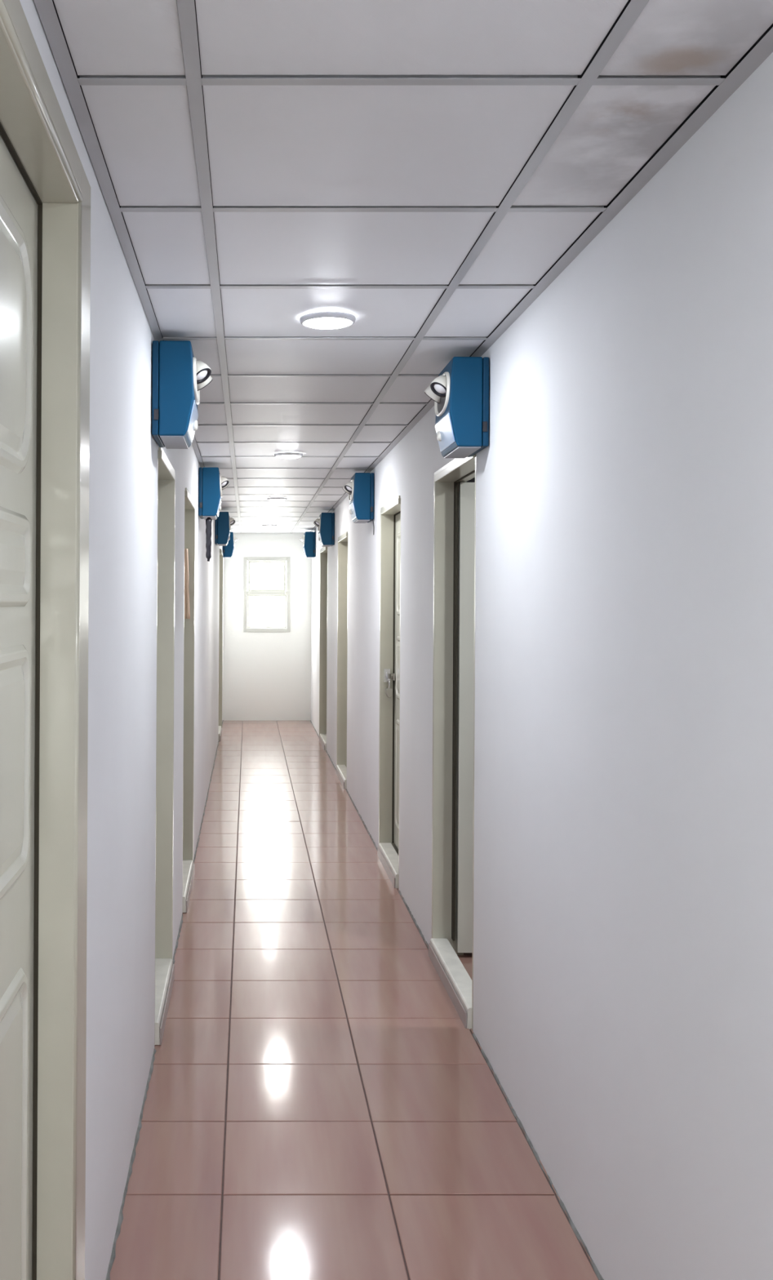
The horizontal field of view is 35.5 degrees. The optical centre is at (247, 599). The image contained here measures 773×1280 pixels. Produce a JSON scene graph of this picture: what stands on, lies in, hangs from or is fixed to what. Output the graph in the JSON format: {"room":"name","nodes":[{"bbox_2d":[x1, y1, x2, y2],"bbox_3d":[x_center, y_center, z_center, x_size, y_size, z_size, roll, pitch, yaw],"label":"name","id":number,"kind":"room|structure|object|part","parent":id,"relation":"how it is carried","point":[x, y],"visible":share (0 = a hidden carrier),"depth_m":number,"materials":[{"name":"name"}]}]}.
{"room":"building corridor","nodes":[
{"label":"building corridor","id":0,"kind":"room"},
{"bbox_2d":[19,0,223,1279],"bbox_3d":[-0.389,0.324,4.680,0.140,2.525,21.760,0,0,0],"label":"wall","id":1,"kind":"structure","parent":0,"point":[123,464],"depth_m":3.04,"materials":[{"name":"white paint"}]},
{"bbox_2d":[0,0,90,1279],"bbox_3d":[-0.383,0.374,1.712,0.143,2.385,1.305,0,0,0],"label":"door","id":2,"kind":"structure","parent":1,"relation":"in","point":[45,188],"depth_m":2.20,"materials":[{"name":"beige paint"}]},
{"bbox_2d":[33,0,204,467],"bbox_3d":[-0.297,-0.870,4.675,0.026,0.001,21.750,0,0,0],"label":"trim","id":3,"kind":"structure","parent":1,"relation":"attached to","point":[46,9],"depth_m":2.27,"materials":[{"name":"metal"}]},
{"bbox_2d":[154,445,175,1045],"bbox_3d":[-0.377,0.512,4.582,0.156,2.110,0.825,0,0,0],"label":"door","id":4,"kind":"structure","parent":1,"relation":"in","point":[164,966],"depth_m":4.95,"materials":[{"name":"beige paint"}]},
{"bbox_3d":[-0.316,0.512,4.598,0.009,2.110,0.795,0,0,0],"label":"casing","id":5,"kind":"part","parent":4,"relation":"part of","materials":[{"name":"beige paint"}]},
{"bbox_2d":[106,720,223,1279],"bbox_3d":[-0.323,1.564,7.275,0.015,0.015,16.550,0,0,0],"label":"baseboard","id":6,"kind":"structure","parent":1,"relation":"attached to","point":[140,1126],"depth_m":3.46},
{"bbox_2d":[151,340,212,448],"bbox_3d":[-0.219,-0.684,4.018,0.195,0.312,0.324,0,0,0],"label":"emergency light","id":7,"kind":"object","parent":1,"relation":"attached to","point":[179,378],"visible":1,"depth_m":3.86,"materials":[{"name":"blue plastic"}]},
{"bbox_3d":[-0.299,-0.687,4.020,0.020,0.306,0.320,0,0,0],"label":"plate","id":8,"kind":"part","parent":7,"relation":"part of","materials":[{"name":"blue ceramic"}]},
{"bbox_3d":[-0.184,-0.599,4.020,0.025,0.101,0.296,0,0,0],"label":"panel","id":9,"kind":"part","parent":7,"relation":"part of","materials":[{"name":"blue plastic"}]},
{"bbox_2d":[182,487,195,912],"bbox_3d":[-0.377,0.502,6.412,0.156,2.130,0.925,0,0,0],"label":"door","id":10,"kind":"structure","parent":1,"relation":"in","point":[189,504],"depth_m":6.83,"materials":[{"name":"beige paint"}]},
{"bbox_2d":[184,548,190,618],"bbox_3d":[-0.349,-0.093,6.793,0.044,0.400,0.026,0,0,0],"label":"hanging cloth","id":11,"kind":"object","parent":10,"relation":"hanging from","point":[187,611],"visible":0.72,"depth_m":6.79,"materials":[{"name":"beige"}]},
{"bbox_3d":[-0.316,0.502,6.428,0.009,2.130,0.895,0,0,0],"label":"casing","id":12,"kind":"part","parent":10,"relation":"part of","materials":[{"name":"beige paint"}]},
{"bbox_2d":[198,466,229,519],"bbox_3d":[-0.219,-0.684,7.708,0.195,0.312,0.324,0,0,0],"label":"emergency light","id":13,"kind":"object","parent":1,"relation":"attached to","point":[211,484],"visible":1,"depth_m":7.55,"materials":[{"name":"blue plastic"}]},
{"bbox_3d":[-0.299,-0.687,7.710,0.020,0.306,0.320,0,0,0],"label":"plate","id":14,"kind":"part","parent":13,"relation":"part of","materials":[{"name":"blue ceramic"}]},
{"bbox_2d":[205,517,212,561],"bbox_3d":[-0.249,-0.387,7.601,0.042,0.282,0.044,0,0,0],"label":"folded umbrella","id":15,"kind":"object","parent":13,"relation":"hanging from","point":[208,521],"visible":1,"depth_m":7.59,"materials":[{"name":"black fabric"}]},
{"bbox_3d":[-0.184,-0.599,7.710,0.025,0.101,0.296,0,0,0],"label":"panel","id":16,"kind":"part","parent":13,"relation":"part of","materials":[{"name":"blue plastic"}]},
{"bbox_2d":[218,548,222,741],"bbox_3d":[-0.378,0.499,13.682,0.160,2.135,0.925,0,0,0],"label":"door","id":17,"kind":"structure","parent":1,"relation":"in","point":[220,601],"depth_m":14.10,"materials":[{"name":"beige paint"}]},
{"bbox_2d":[214,511,235,546],"bbox_3d":[-0.219,-0.684,11.508,0.195,0.312,0.324,0,0,0],"label":"emergency light","id":18,"kind":"object","parent":1,"relation":"attached to","point":[223,524],"visible":0.95,"depth_m":11.35,"materials":[{"name":"blue plastic"}]},
{"bbox_3d":[-0.299,-0.687,11.510,0.020,0.306,0.320,0,0,0],"label":"plate","id":19,"kind":"part","parent":18,"relation":"part of","materials":[{"name":"blue plastic"}]},
{"bbox_2d":[222,532,238,558],"bbox_3d":[-0.219,-0.684,14.908,0.195,0.312,0.324,0,0,0],"label":"emergency light","id":20,"kind":"object","parent":1,"relation":"attached to","point":[228,550],"visible":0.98,"depth_m":14.75,"materials":[{"name":"blue plastic"}]},
{"bbox_2d":[222,533,311,720],"bbox_3d":[0.300,0.366,15.620,5.800,2.605,0.140,0,0,0],"label":"wall","id":21,"kind":"structure","parent":0,"point":[267,675],"depth_m":15.55,"materials":[{"name":"white paint"}]},
{"bbox_2d":[244,557,290,631],"bbox_3d":[0.250,-0.071,15.575,0.604,0.974,0.150,0,0,0],"label":"window","id":22,"kind":"structure","parent":21,"relation":"in","point":[286,628],"depth_m":15.54,"materials":[{"name":"grey paint"}]},
{"bbox_3d":[0.250,0.149,15.590,0.520,0.440,0.040,0,0,0],"label":"sash","id":23,"kind":"part","parent":22,"relation":"part of","materials":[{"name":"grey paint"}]},
{"bbox_3d":[0.250,-0.311,15.590,0.490,0.400,0.040,0,0,0],"label":"sash","id":24,"kind":"part","parent":22,"relation":"part of","materials":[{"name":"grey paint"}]},
{"bbox_2d":[110,720,598,1279],"bbox_3d":[0.300,1.629,4.675,5.800,0.121,21.750,0,0,0],"label":"floor","id":25,"kind":"structure","parent":0,"point":[319,1104],"depth_m":3.84,"materials":[{"name":"pink tile"}]},
{"bbox_2d":[52,0,772,533],"bbox_3d":[0.260,-0.887,4.675,1.240,0.026,21.750,0,0,0],"label":"ceiling","id":26,"kind":"structure","parent":0,"point":[268,146],"depth_m":2.38,"materials":[{"name":"plastic"}]},
{"bbox_2d":[262,524,276,527],"bbox_3d":[0.250,-0.859,13.850,0.172,0.027,0.172,0,0,0],"label":"recessed light","id":27,"kind":"object","parent":26,"relation":"in","point":[265,525],"visible":1,"depth_m":13.79,"materials":[{"name":"grey plastic"}]},
{"bbox_2d":[266,497,287,501],"bbox_3d":[0.250,-0.859,10.200,0.172,0.027,0.172,0,0,0],"label":"recessed light","id":28,"kind":"object","parent":26,"relation":"in","point":[272,499],"visible":1,"depth_m":10.14,"materials":[{"name":"grey plastic"}]},
{"bbox_2d":[268,499,284,501],"bbox_3d":[0.250,-0.857,10.200,0.148,0.024,0.148,0,0,0],"label":"diffuser","id":29,"kind":"object","parent":28,"relation":"attached to","point":[268,500],"depth_m":10.17,"materials":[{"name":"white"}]},
{"bbox_2d":[274,452,302,458],"bbox_3d":[0.243,-0.859,7.120,0.172,0.027,0.172,0,0,0],"label":"recessed light","id":30,"kind":"object","parent":26,"relation":"in","point":[280,455],"visible":1,"depth_m":7.06,"materials":[{"name":"grey plastic"}]},
{"bbox_2d":[276,455,300,458],"bbox_3d":[0.243,-0.857,7.120,0.148,0.024,0.148,0,0,0],"label":"diffuser","id":31,"kind":"object","parent":30,"relation":"attached to","point":[278,456],"depth_m":7.09,"materials":[{"name":"white plastic"}]},
{"bbox_2d":[299,311,355,328],"bbox_3d":[0.247,-0.859,3.690,0.172,0.027,0.172,0,0,0],"label":"recessed light","id":32,"kind":"object","parent":26,"relation":"in","point":[326,319],"visible":1,"depth_m":3.64,"materials":[{"name":"grey plastic"}]},
{"bbox_2d":[303,317,351,328],"bbox_3d":[0.247,-0.857,3.690,0.148,0.024,0.148,0,0,0],"label":"diffuser","id":33,"kind":"object","parent":32,"relation":"attached to","point":[312,322],"depth_m":3.66,"materials":[{"name":"white plastic"}]},
{"bbox_2d":[77,0,724,533],"bbox_3d":[0.257,-0.870,4.675,1.081,0.001,21.750,0,0,0],"label":"grid","id":34,"kind":"object","parent":26,"relation":"attached to","point":[193,81],"visible":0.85,"depth_m":2.48,"materials":[{"name":"metal"}]},
{"bbox_2d":[466,477,475,482],"bbox_3d":[0.300,-0.991,4.745,5.800,0.120,21.890,0,0,0],"label":"ceiling","id":35,"kind":"structure","parent":0,"point":[473,480],"depth_m":9.35,"materials":[{"name":"white paint"}]},
{"bbox_2d":[311,52,772,1279],"bbox_3d":[0.896,0.331,4.680,0.140,2.525,21.760,0,0,0],"label":"wall","id":36,"kind":"structure","parent":0,"point":[623,875],"depth_m":2.57,"materials":[{"name":"white paint"}]},
{"bbox_2d":[299,531,315,558],"bbox_3d":[0.737,-0.679,14.758,0.195,0.312,0.324,0,0,0],"label":"emergency light","id":37,"kind":"object","parent":36,"relation":"attached to","point":[308,540],"visible":1,"depth_m":14.60,"materials":[{"name":"blue plastic"}]},
{"bbox_3d":[0.817,-0.680,14.760,0.020,0.306,0.320,0,0,0],"label":"plate","id":38,"kind":"part","parent":37,"relation":"part of","materials":[{"name":"blue plastic"}]},
{"bbox_2d":[319,546,327,750],"bbox_3d":[0.883,0.502,12.908,0.160,2.143,0.975,0,0,0],"label":"door","id":39,"kind":"structure","parent":36,"relation":"in","point":[323,551],"depth_m":13.35,"materials":[{"name":"beige paint"}]},
{"bbox_2d":[313,512,334,546],"bbox_3d":[0.737,-0.679,11.558,0.195,0.312,0.324,0,0,0],"label":"emergency light","id":40,"kind":"object","parent":36,"relation":"attached to","point":[325,523],"visible":1,"depth_m":11.40,"materials":[{"name":"blue plastic"}]},
{"bbox_3d":[0.701,-0.594,11.560,0.025,0.101,0.296,0,0,0],"label":"panel","id":41,"kind":"part","parent":40,"relation":"part of","materials":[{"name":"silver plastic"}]},
{"bbox_3d":[0.817,-0.680,11.560,0.020,0.306,0.320,0,0,0],"label":"plate","id":42,"kind":"part","parent":40,"relation":"part of","materials":[{"name":"blue plastic"}]},
{"bbox_2d":[335,531,347,789],"bbox_3d":[0.882,0.502,10.377,0.157,2.143,0.975,0,0,0],"label":"door","id":43,"kind":"structure","parent":36,"relation":"in","point":[342,599],"depth_m":10.82,"materials":[{"name":"beige paint"}]},
{"bbox_2d":[342,472,374,534],"bbox_3d":[0.736,-0.630,7.970,0.195,0.409,0.341,0,0,0],"label":"emergency light","id":44,"kind":"object","parent":36,"relation":"attached to","point":[360,490],"visible":1,"depth_m":7.82,"materials":[{"name":"blue plastic"}]},
{"bbox_3d":[0.701,-0.594,7.980,0.025,0.101,0.296,0,0,0],"label":"panel","id":45,"kind":"part","parent":44,"relation":"part of","materials":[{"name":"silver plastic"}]},
{"bbox_3d":[0.817,-0.680,7.980,0.020,0.306,0.320,0,0,0],"label":"plate","id":46,"kind":"part","parent":44,"relation":"part of","materials":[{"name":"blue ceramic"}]},
{"bbox_2d":[377,495,400,888],"bbox_3d":[0.882,0.502,6.928,0.157,2.143,0.915,0,0,0],"label":"door","id":47,"kind":"structure","parent":36,"relation":"in","point":[388,850],"depth_m":7.34,"materials":[{"name":"beige paint"}]},
{"bbox_2d":[385,680,392,697],"bbox_3d":[0.864,0.544,7.296,0.042,0.107,0.042,0,0,0],"label":"padlock","id":48,"kind":"object","parent":47,"relation":"hanging from","point":[388,691],"visible":1,"depth_m":7.27,"materials":[{"name":"silver metal"}]},
{"bbox_3d":[0.820,0.502,6.942,0.010,2.143,0.885,0,0,0],"label":"casing","id":49,"kind":"part","parent":47,"relation":"part of","materials":[{"name":"white wood"}]},
{"bbox_2d":[428,453,475,1029],"bbox_3d":[1.308,0.506,4.827,1.010,2.140,0.975,0,0,0],"label":"door","id":50,"kind":"structure","parent":36,"relation":"in","point":[455,498],"depth_m":5.23,"materials":[{"name":"beige paint"}]},
{"bbox_3d":[0.824,0.503,4.843,0.007,2.140,0.945,0,0,0],"label":"casing","id":51,"kind":"part","parent":50,"relation":"part of","materials":[{"name":"white wood"}]},
{"bbox_2d":[424,356,488,457],"bbox_3d":[0.737,-0.679,4.248,0.195,0.312,0.324,0,0,0],"label":"emergency light","id":52,"kind":"object","parent":36,"relation":"attached to","point":[460,393],"visible":1,"depth_m":4.09,"materials":[{"name":"blue plastic"}]},
{"bbox_2d":[437,396,445,413],"bbox_3d":[0.695,-0.732,4.250,0.006,0.124,0.241,0,0,0],"label":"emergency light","id":53,"kind":"object","parent":52,"relation":"on","point":[441,400],"depth_m":4.26,"materials":[{"name":"white plastic"}]},
{"bbox_3d":[0.701,-0.594,4.250,0.025,0.101,0.296,0,0,0],"label":"panel","id":54,"kind":"part","parent":52,"relation":"part of","materials":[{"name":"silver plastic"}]},
{"bbox_3d":[0.817,-0.680,4.250,0.020,0.306,0.320,0,0,0],"label":"plate","id":55,"kind":"part","parent":52,"relation":"part of","materials":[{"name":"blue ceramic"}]},
{"bbox_2d":[310,720,604,1279],"bbox_3d":[0.816,1.570,7.275,0.015,0.015,16.550,0,0,0],"label":"baseboard","id":56,"kind":"structure","parent":36,"relation":"attached to","point":[562,1204],"depth_m":3.56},
{"bbox_2d":[311,26,772,531],"bbox_3d":[0.839,-0.870,4.675,0.083,0.001,21.750,0,0,0],"label":"trim","id":57,"kind":"structure","parent":36,"relation":"attached to","point":[763,49],"depth_m":2.49,"materials":[{"name":"metal"}]}
]}

